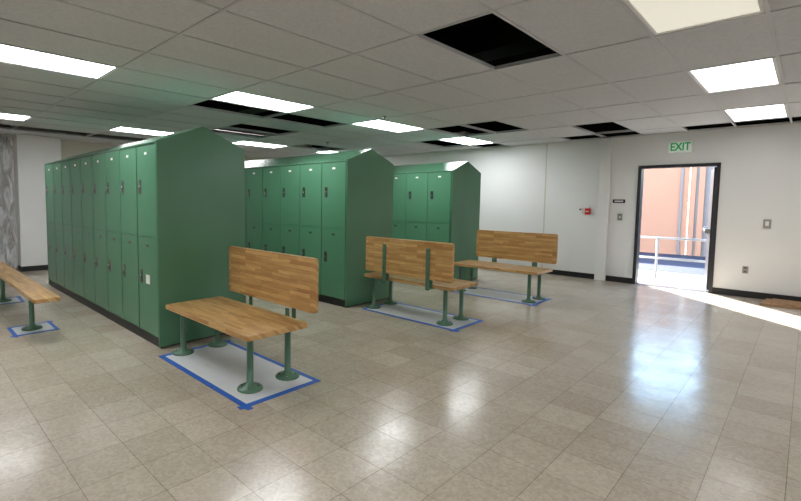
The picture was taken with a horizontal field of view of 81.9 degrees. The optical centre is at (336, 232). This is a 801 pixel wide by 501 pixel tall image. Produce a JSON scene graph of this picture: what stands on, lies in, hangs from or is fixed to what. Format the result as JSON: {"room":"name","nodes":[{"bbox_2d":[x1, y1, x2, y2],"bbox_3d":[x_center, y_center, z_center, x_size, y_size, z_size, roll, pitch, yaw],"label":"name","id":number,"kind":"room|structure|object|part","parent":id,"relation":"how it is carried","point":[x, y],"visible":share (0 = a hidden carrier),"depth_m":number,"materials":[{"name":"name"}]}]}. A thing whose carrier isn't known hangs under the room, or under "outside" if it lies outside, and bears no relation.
{"room":"changing room","nodes":[
{"label":"changing room","id":0,"kind":"room"},
{"bbox_2d":[12,134,60,271],"bbox_3d":[-5.987,-0.592,9.194,0.757,2.648,0.431,-3,6,-44],"label":"wall column","id":1,"kind":"structure","parent":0,"point":[31,153],"depth_m":8.96,"materials":[{"name":"white paint"}]},
{"bbox_2d":[0,143,17,269],"bbox_3d":[-7.124,-0.506,7.990,2.500,2.580,0.228,-3,6,-44],"label":"plastic sheeting","id":2,"kind":"object","parent":1,"relation":"hanging from","point":[6,156],"visible":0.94,"depth_m":8.80,"materials":[{"name":"white"}]},
{"bbox_2d":[0,124,311,268],"bbox_3d":[-4.604,-1.208,12.815,7.840,3.400,2.900,-3,6,-44],"label":"wall","id":3,"kind":"structure","parent":0,"point":[68,148],"depth_m":9.75,"materials":[{"name":"white paint"}]},
{"bbox_2d":[193,13,556,132],"bbox_3d":[-1.759,-2.409,5.358,14.310,0.100,17.800,-3,6,-44],"label":"deck","id":4,"kind":"object","parent":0,"point":[490,19],"visible":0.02,"depth_m":6.13,"materials":[{"name":"black"}]},
{"bbox_2d":[207,21,548,146],"bbox_3d":[-0.686,-1.996,4.409,13.300,0.368,13.500,-3,6,-44],"label":"ductwork","id":5,"kind":"object","parent":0,"point":[500,40],"depth_m":4.90,"materials":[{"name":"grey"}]},
{"bbox_2d":[0,264,800,500],"bbox_3d":[-1.816,1.088,5.515,14.160,0.100,17.700,-3,6,-44],"label":"floor","id":6,"kind":"structure","parent":0,"point":[597,390],"depth_m":3.22,"materials":[{"name":"beige tile"}]},
{"bbox_2d":[0,296,24,304],"bbox_3d":[-4.623,0.947,6.345,0.465,0.004,0.505,-3,6,-44],"label":"sheet","id":7,"kind":"object","parent":6,"relation":"on","point":[16,299],"visible":0.85,"depth_m":6.39,"materials":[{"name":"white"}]},
{"bbox_2d":[0,261,60,330],"bbox_3d":[-4.516,0.725,6.214,0.230,0.461,4.900,-3,6,-44],"label":"bench","id":8,"kind":"object","parent":6,"relation":"on","point":[34,292],"visible":1,"depth_m":5.01,"materials":[{"name":"brown wood"}]},
{"bbox_3d":[-4.514,0.515,6.199,0.230,0.040,4.900,-3,6,-44],"label":"seat","id":9,"kind":"part","parent":8,"relation":"part of","materials":[{"name":"brown wood"}]},
{"bbox_2d":[7,321,58,337],"bbox_3d":[-3.343,1.053,5.027,0.465,0.004,0.505,-3,6,-44],"label":"sheet","id":10,"kind":"object","parent":6,"relation":"on","point":[16,331],"visible":0.9,"depth_m":5.00,"materials":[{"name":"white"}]},
{"bbox_2d":[45,127,244,347],"bbox_3d":[-2.862,-0.110,6.210,0.990,2.169,4.370,-3,6,-44],"label":"lockers","id":11,"kind":"object","parent":6,"relation":"on","point":[135,229],"visible":0.98,"depth_m":4.76,"materials":[{"name":"green metal"}]},
{"bbox_2d":[158,339,320,409],"bbox_3d":[-0.879,1.157,3.916,0.765,0.004,1.505,-3,6,-44],"label":"sheet","id":12,"kind":"object","parent":6,"relation":"on","point":[221,369],"visible":0.93,"depth_m":3.82,"materials":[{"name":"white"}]},
{"bbox_2d":[166,246,318,393],"bbox_3d":[-0.866,0.663,3.972,0.677,0.976,1.408,-3,6,-44],"label":"bench","id":13,"kind":"object","parent":12,"relation":"on","point":[289,280],"visible":1,"depth_m":3.90,"materials":[{"name":"brown wood"}]},
{"bbox_3d":[-0.907,0.711,3.955,0.590,0.040,1.380,-3,6,-44],"label":"seat","id":14,"kind":"part","parent":13,"relation":"part of","materials":[{"name":"brown wood"}]},
{"bbox_3d":[-0.613,0.391,4.128,0.040,0.450,1.310,-3,6,-44],"label":"backrest","id":15,"kind":"part","parent":13,"relation":"part of","materials":[{"name":"brown wood"}]},
{"bbox_2d":[245,149,393,307],"bbox_3d":[-1.037,-0.214,7.974,0.990,2.169,4.370,-3,6,-44],"label":"lockers","id":16,"kind":"object","parent":6,"relation":"on","point":[324,207],"visible":0.65,"depth_m":6.50,"materials":[{"name":"green metal"}]},
{"bbox_2d":[362,302,483,331],"bbox_3d":[1.065,1.044,5.837,0.715,0.004,1.485,-3,6,-44],"label":"sheet","id":17,"kind":"object","parent":6,"relation":"on","point":[430,317],"visible":0.83,"depth_m":5.79,"materials":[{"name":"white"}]},
{"bbox_2d":[364,236,477,325],"bbox_3d":[1.034,0.551,5.849,0.677,0.976,1.408,-3,6,-44],"label":"bench","id":18,"kind":"object","parent":17,"relation":"on","point":[429,265],"visible":1,"depth_m":5.55,"materials":[{"name":"brown wood"}]},
{"bbox_3d":[0.854,0.304,5.587,0.040,0.450,1.310,-3,6,-44],"label":"backrest","id":19,"kind":"part","parent":18,"relation":"part of","materials":[{"name":"brown wood"}]},
{"bbox_3d":[1.055,0.596,5.893,0.590,0.040,1.380,-3,6,-44],"label":"seat","id":20,"kind":"part","parent":18,"relation":"part of","materials":[{"name":"brown wood"}]},
{"bbox_2d":[392,161,480,280],"bbox_3d":[0.802,-0.319,9.751,0.990,2.169,4.370,-3,6,-44],"label":"lockers","id":21,"kind":"object","parent":6,"relation":"on","point":[434,202],"visible":0.28,"depth_m":8.23,"materials":[{"name":"green metal"}]},
{"bbox_2d":[450,287,550,305],"bbox_3d":[2.543,0.969,7.126,0.715,0.004,1.405,-3,6,-44],"label":"sheet","id":22,"kind":"object","parent":6,"relation":"on","point":[482,292],"visible":0.74,"depth_m":7.09,"materials":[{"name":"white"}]},
{"bbox_2d":[454,230,557,302],"bbox_3d":[2.587,0.478,7.128,0.677,0.976,1.408,-3,6,-44],"label":"bench","id":23,"kind":"object","parent":22,"relation":"on","point":[534,248],"visible":0.91,"depth_m":7.13,"materials":[{"name":"brown wood"}]},
{"bbox_3d":[2.545,0.526,7.112,0.590,0.040,1.380,-3,6,-44],"label":"seat","id":24,"kind":"part","parent":23,"relation":"part of","materials":[{"name":"brown wood"}]},
{"bbox_3d":[2.840,0.206,7.284,0.040,0.450,1.310,-3,6,-44],"label":"backrest","id":25,"kind":"part","parent":23,"relation":"part of","materials":[{"name":"brown wood"}]},
{"bbox_2d":[759,298,800,309],"bbox_3d":[6.652,1.036,6.486,0.520,0.043,0.920,-3,6,-44],"label":"cardboard sheet","id":26,"kind":"object","parent":6,"relation":"on","point":[774,302],"visible":1,"depth_m":6.58,"materials":[{"name":"brown cardboard"}]},
{"bbox_2d":[0,0,800,158],"bbox_3d":[-1.787,-1.624,5.388,14.045,0.020,17.589,-3,6,-44],"label":"ceiling","id":27,"kind":"structure","parent":0,"point":[569,26],"depth_m":4.19,"materials":[{"name":"tile"}]},
{"bbox_2d":[0,113,30,120],"bbox_3d":[-5.198,-1.789,6.655,1.194,0.100,0.584,-3,6,-44],"label":"fluorescent ceiling light","id":28,"kind":"object","parent":27,"relation":"attached to","point":[2,116],"visible":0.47,"depth_m":6.99,"materials":[{"name":"white plastic"}]},
{"bbox_2d":[0,44,116,78],"bbox_3d":[-2.652,-1.578,4.034,1.194,0.100,0.584,-3,6,-44],"label":"fluorescent ceiling light","id":29,"kind":"object","parent":27,"relation":"attached to","point":[8,54],"visible":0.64,"depth_m":4.15,"materials":[{"name":"white plastic"}]},
{"bbox_2d":[110,127,172,135],"bbox_3d":[-3.445,-1.889,8.350,1.194,0.100,0.584,-3,6,-44],"label":"fluorescent ceiling light","id":30,"kind":"object","parent":27,"relation":"attached to","point":[120,129],"visible":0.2,"depth_m":8.31,"materials":[{"name":"white plastic"}]},
{"bbox_2d":[234,141,286,147],"bbox_3d":[-1.692,-1.989,10.044,1.194,0.100,0.584,-3,6,-44],"label":"fluorescent ceiling light","id":31,"kind":"object","parent":27,"relation":"attached to","point":[241,142],"visible":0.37,"depth_m":10.08,"materials":[{"name":"white plastic"}]},
{"bbox_2d":[213,91,313,112],"bbox_3d":[-0.899,-1.678,5.728,1.194,0.100,0.584,-3,6,-44],"label":"fluorescent ceiling light","id":32,"kind":"object","parent":27,"relation":"attached to","point":[236,97],"visible":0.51,"depth_m":5.73,"materials":[{"name":"white plastic"}]},
{"bbox_2d":[316,147,338,152],"bbox_3d":[0.061,-2.089,11.738,1.194,0.100,0.584,-3,6,-44],"label":"fluorescent ceiling light","id":33,"kind":"object","parent":27,"relation":"attached to","point":[323,147],"visible":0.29,"depth_m":11.32,"materials":[{"name":"white plastic"}]},
{"bbox_2d":[353,120,421,131],"bbox_3d":[0.854,-1.778,7.422,1.194,0.100,0.584,-3,6,-44],"label":"fluorescent ceiling light","id":34,"kind":"object","parent":27,"relation":"attached to","point":[377,124],"visible":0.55,"depth_m":7.45,"materials":[{"name":"white plastic"}]},
{"bbox_2d":[0,0,800,157],"bbox_3d":[-1.787,-1.627,5.388,14.046,0.036,17.589,-3,6,-44],"label":"grid","id":35,"kind":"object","parent":27,"relation":"attached to","point":[626,8],"depth_m":4.76,"materials":[{"name":"white metal"}]},
{"bbox_2d":[441,131,491,144],"bbox_3d":[2.607,-1.879,9.117,1.194,0.100,0.584,-3,6,-44],"label":"fluorescent ceiling light","id":36,"kind":"object","parent":27,"relation":"attached to","point":[463,140],"visible":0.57,"depth_m":9.07,"materials":[{"name":"white plastic"}]},
{"bbox_2d":[623,0,764,35],"bbox_3d":[2.070,-1.432,2.670,1.194,0.100,0.584,-3,6,-44],"label":"fluorescent ceiling light","id":37,"kind":"object","parent":27,"relation":"attached to","point":[659,16],"visible":1,"depth_m":2.90,"materials":[{"name":"white plastic"}]},
{"bbox_2d":[687,58,780,92],"bbox_3d":[3.823,-1.532,4.364,1.194,0.100,0.584,-3,6,-44],"label":"fluorescent ceiling light","id":38,"kind":"object","parent":27,"relation":"attached to","point":[759,73],"visible":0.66,"depth_m":4.34,"materials":[{"name":"white plastic"}]},
{"bbox_2d":[723,104,788,121],"bbox_3d":[5.577,-1.633,6.058,1.194,0.100,0.584,-3,6,-44],"label":"fluorescent ceiling light","id":39,"kind":"object","parent":27,"relation":"attached to","point":[772,111],"visible":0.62,"depth_m":6.07,"materials":[{"name":"white plastic"}]},
{"bbox_2d":[312,117,800,147],"bbox_3d":[3.264,-2.288,10.246,0.010,0.720,17.580,-3,6,-44],"label":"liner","id":40,"kind":"object","parent":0,"point":[496,126],"depth_m":8.68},
{"bbox_2d":[383,121,800,296],"bbox_3d":[3.343,-0.901,10.364,0.150,3.500,17.700,-3,6,-44],"label":"wall","id":41,"kind":"structure","parent":0,"point":[760,176],"depth_m":8.19,"materials":[{"name":"white paint"}]},
{"bbox_2d":[541,143,547,267],"bbox_3d":[4.250,-0.544,9.333,0.008,2.550,0.020,-3,6,-44],"label":"trim","id":42,"kind":"structure","parent":41,"relation":"attached to","point":[547,143],"depth_m":9.30,"materials":[{"name":"white paint"}]},
{"bbox_2d":[585,206,590,214],"bbox_3d":[4.800,-0.436,8.731,0.062,0.170,0.090,-3,6,-44],"label":"alarm pull station","id":43,"kind":"object","parent":41,"relation":"attached to","point":[587,209],"visible":1,"depth_m":8.72,"materials":[{"name":"red plastic"}]},
{"bbox_2d":[594,138,612,280],"bbox_3d":[4.981,-0.430,8.529,0.057,2.650,0.180,-3,6,-44],"label":"pilaster","id":44,"kind":"object","parent":41,"relation":"attached to","point":[606,143],"visible":1,"depth_m":8.50,"materials":[{"name":"white paint"}]},
{"bbox_2d":[613,199,624,202],"bbox_3d":[5.175,-0.582,8.371,0.012,0.065,0.200,-3,6,-44],"label":"room sign","id":45,"kind":"object","parent":41,"relation":"attached to","point":[614,200],"visible":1,"depth_m":8.37,"materials":[{"name":"black plastic"}]},
{"bbox_2d":[617,214,622,219],"bbox_3d":[5.188,-0.291,8.365,0.025,0.120,0.080,-3,6,-44],"label":"light switch","id":46,"kind":"object","parent":41,"relation":"attached to","point":[619,216],"visible":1,"depth_m":8.36,"materials":[{"name":"silver metal"}]},
{"bbox_2d":[545,270,800,301],"bbox_3d":[4.277,0.781,9.381,0.012,0.100,14.599,-3,6,-44],"label":"baseboard","id":47,"kind":"structure","parent":41,"relation":"attached to","point":[749,294],"depth_m":7.36,"materials":[{"name":"black rubber"}]},
{"bbox_2d":[632,162,720,292],"bbox_3d":[5.813,-0.107,7.848,0.180,2.120,1.130,-3,6,-44],"label":"frame","id":48,"kind":"object","parent":41,"relation":"attached to","point":[640,168],"visible":0.96,"depth_m":7.88,"materials":[{"name":"grey metal"}]},
{"bbox_2d":[703,167,716,289],"bbox_3d":[6.493,-0.090,7.987,0.116,2.040,1.000,4,5,37],"label":"leaf","id":49,"kind":"object","parent":48,"relation":"attached to","point":[709,228],"visible":0.95,"depth_m":7.67,"materials":[{"name":"grey"}]},
{"bbox_2d":[668,140,692,153],"bbox_3d":[5.775,-1.441,7.670,0.053,0.195,0.330,-3,6,-44],"label":"exit sign","id":50,"kind":"object","parent":41,"relation":"attached to","point":[678,146],"visible":1,"depth_m":7.65,"materials":[{"name":"white plastic"}]},
{"bbox_2d":[742,266,747,273],"bbox_3d":[6.408,0.579,7.162,0.013,0.110,0.070,-3,6,-44],"label":"wall outlet","id":51,"kind":"object","parent":41,"relation":"attached to","point":[744,268],"visible":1,"depth_m":7.16,"materials":[{"name":"grey paint"}]},
{"bbox_2d":[763,219,771,228],"bbox_3d":[6.554,-0.137,6.954,0.034,0.140,0.090,-3,6,-44],"label":"light switch","id":52,"kind":"object","parent":41,"relation":"attached to","point":[766,222],"visible":1,"depth_m":6.94,"materials":[{"name":"grey paint"}]},
{"label":"outside","id":53,"kind":"structure","parent":0,"visible":0},
{"bbox_2d":[638,232,707,290],"bbox_3d":[14.249,0.692,13.892,20.290,0.100,40.000,-3,6,-44],"label":"ground","id":54,"kind":"structure","parent":53,"point":[682,280],"depth_m":8.93,"materials":[{"name":"concrete"}]},
{"bbox_2d":[639,167,690,254],"bbox_3d":[6.830,-1.068,16.633,0.300,2.870,9.650,-3,6,-44],"label":"wall","id":55,"kind":"structure","parent":54,"relation":"on","point":[665,190],"depth_m":13.51,"materials":[{"name":"orange"}]},
{"bbox_2d":[638,252,704,274],"bbox_3d":[7.717,0.670,12.434,4.300,0.007,23.000,-3,6,-44],"label":"paving","id":56,"kind":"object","parent":54,"relation":"on","point":[696,268],"visible":0.11,"depth_m":11.08,"materials":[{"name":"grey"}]},
{"bbox_2d":[639,236,706,277],"bbox_3d":[6.115,0.462,9.326,0.046,0.823,4.200,-3,6,-44],"label":"handrail","id":57,"kind":"object","parent":54,"relation":"on","point":[655,257],"visible":0.16,"depth_m":8.99,"materials":[{"name":"white metal"}]},
{"bbox_2d":[686,166,716,256],"bbox_3d":[12.088,-0.502,11.139,0.080,2.620,5.600,-3,6,-44],"label":"wall","id":58,"kind":"structure","parent":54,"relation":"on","point":[700,176],"depth_m":12.97,"materials":[{"name":"pink paint"}]}
]}

